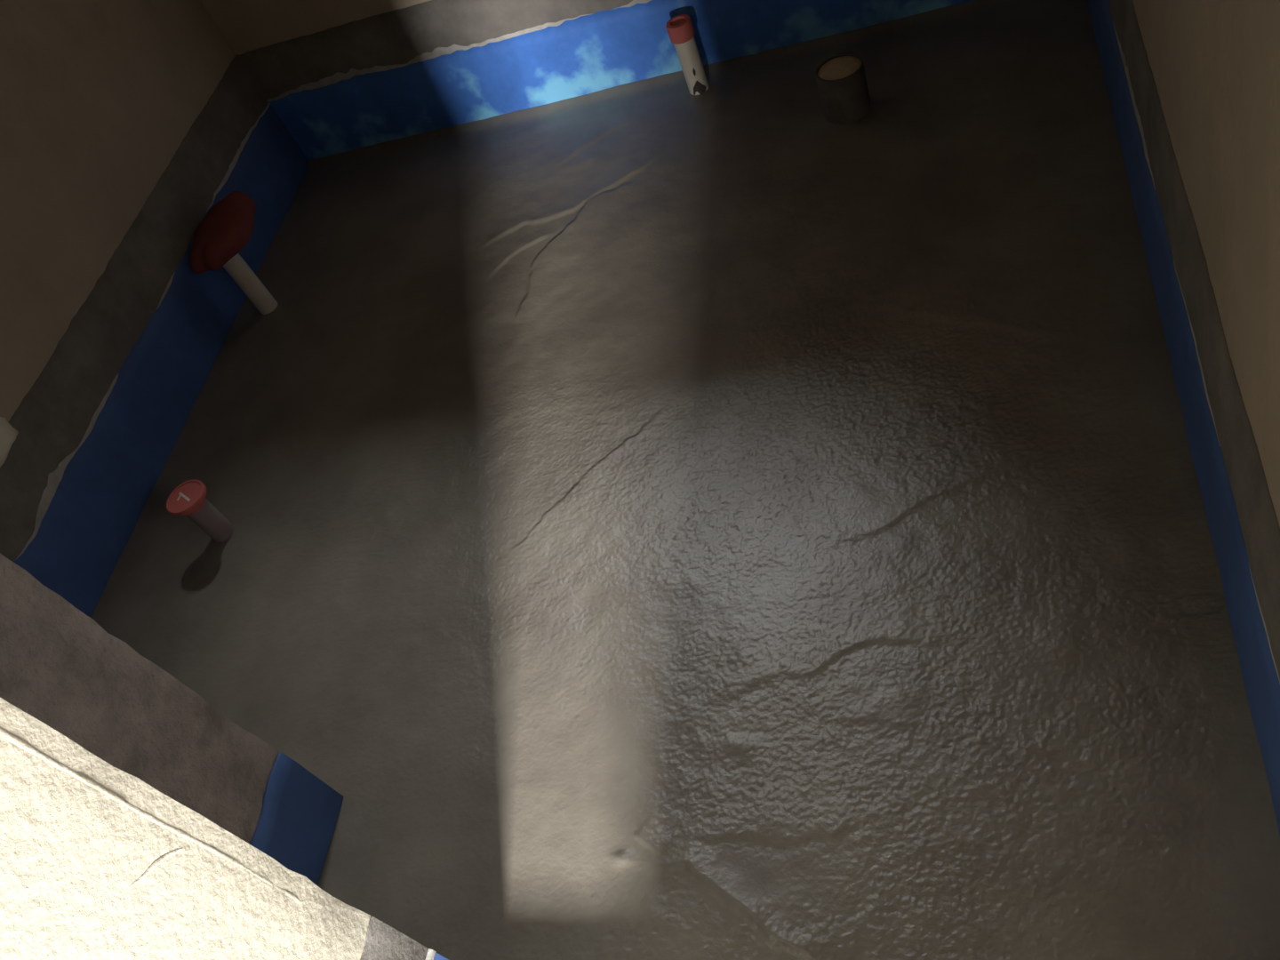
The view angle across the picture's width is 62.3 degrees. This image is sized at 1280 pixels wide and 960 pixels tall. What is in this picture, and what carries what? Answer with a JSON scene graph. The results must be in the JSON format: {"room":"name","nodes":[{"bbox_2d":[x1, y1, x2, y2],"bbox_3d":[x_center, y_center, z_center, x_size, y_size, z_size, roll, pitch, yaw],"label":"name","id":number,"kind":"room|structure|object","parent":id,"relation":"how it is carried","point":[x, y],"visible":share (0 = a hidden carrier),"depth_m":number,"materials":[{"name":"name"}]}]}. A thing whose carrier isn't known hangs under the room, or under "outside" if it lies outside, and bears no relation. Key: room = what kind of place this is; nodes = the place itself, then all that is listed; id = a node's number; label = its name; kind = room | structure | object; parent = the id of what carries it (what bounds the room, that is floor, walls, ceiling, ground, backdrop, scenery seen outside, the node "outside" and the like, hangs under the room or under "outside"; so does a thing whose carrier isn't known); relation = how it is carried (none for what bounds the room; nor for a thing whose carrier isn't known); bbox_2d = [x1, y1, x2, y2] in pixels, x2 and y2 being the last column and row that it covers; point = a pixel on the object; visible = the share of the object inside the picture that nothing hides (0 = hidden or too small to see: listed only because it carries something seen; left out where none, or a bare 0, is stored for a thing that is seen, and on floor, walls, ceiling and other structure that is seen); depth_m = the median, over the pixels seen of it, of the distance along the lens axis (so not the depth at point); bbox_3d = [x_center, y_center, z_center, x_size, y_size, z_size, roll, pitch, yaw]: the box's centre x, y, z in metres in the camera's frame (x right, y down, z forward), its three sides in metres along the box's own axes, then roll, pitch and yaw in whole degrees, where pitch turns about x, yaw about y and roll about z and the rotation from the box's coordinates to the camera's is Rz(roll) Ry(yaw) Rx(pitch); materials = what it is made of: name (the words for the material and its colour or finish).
{"room":"unfinished bathroom","nodes":[
{"label":"unfinished bathroom","id":0,"kind":"room"},
{"bbox_2d":[0,0,308,616],"bbox_3d":[-1.667,-0.801,1.567,0.185,2.780,2.949,-6,51,19],"label":"wall","id":1,"kind":"structure","parent":0,"point":[124,124],"depth_m":2.47,"materials":[{"name":"beige paint"}]},
{"bbox_2d":[0,553,343,886],"bbox_3d":[-1.334,-0.097,0.848,0.798,2.780,0.353,-6,51,19],"label":"wall partition","id":2,"kind":"structure","parent":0,"point":[59,666],"depth_m":1.44,"materials":[{"name":"concrete"}]},
{"bbox_2d":[0,697,448,959],"bbox_3d":[-1.203,0.200,0.548,1.165,2.780,0.554,-6,51,19],"label":"wall pier","id":3,"kind":"object","parent":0,"point":[97,862],"visible":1,"depth_m":0.93,"materials":[{"name":"beige concrete"}]},
{"bbox_2d":[200,0,974,159],"bbox_3d":[-0.396,-1.994,1.990,2.245,2.780,0.211,-6,51,19],"label":"wall","id":4,"kind":"structure","parent":0,"point":[340,76],"depth_m":2.91,"materials":[{"name":"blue paint"}]},
{"bbox_2d":[90,0,1279,959],"bbox_3d":[-0.136,-0.032,2.119,2.306,0.025,2.749,-6,51,19],"label":"floor","id":5,"kind":"structure","parent":0,"point":[732,520],"depth_m":1.93,"materials":[{"name":"grey concrete"}]},
{"bbox_2d":[166,480,234,543],"bbox_3d":[-0.939,0.081,2.298,0.090,0.158,0.090,-6,51,19],"label":"drain pipe","id":6,"kind":"object","parent":5,"relation":"on","point":[188,499],"visible":0.98,"depth_m":2.26,"materials":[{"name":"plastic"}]},
{"bbox_2d":[189,191,277,314],"bbox_3d":[-1.039,-0.580,2.803,0.165,0.278,0.285,-6,51,19],"label":"drain pipe","id":7,"kind":"object","parent":5,"relation":"on","point":[227,228],"visible":0.97,"depth_m":2.70,"materials":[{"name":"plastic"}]},
{"bbox_2d":[666,14,709,95],"bbox_3d":[0.130,-1.098,2.761,0.066,0.217,0.066,-6,51,19],"label":"drain pipe","id":8,"kind":"object","parent":5,"relation":"on","point":[680,28],"visible":1,"depth_m":2.72,"materials":[{"name":"white plastic"}]},
{"bbox_2d":[815,52,871,124],"bbox_3d":[0.485,-0.924,2.520,0.112,0.143,0.112,-6,51,19],"label":"pipe","id":9,"kind":"object","parent":5,"relation":"on","point":[841,79],"visible":0.98,"depth_m":2.48,"materials":[{"name":"plastic"}]},
{"bbox_2d":[1086,0,1279,837],"bbox_3d":[0.437,-0.330,0.271,0.161,2.780,4.751,-6,51,19],"label":"wall","id":10,"kind":"structure","parent":0,"point":[1193,86],"depth_m":1.39,"materials":[{"name":"beige paint"}]}
]}

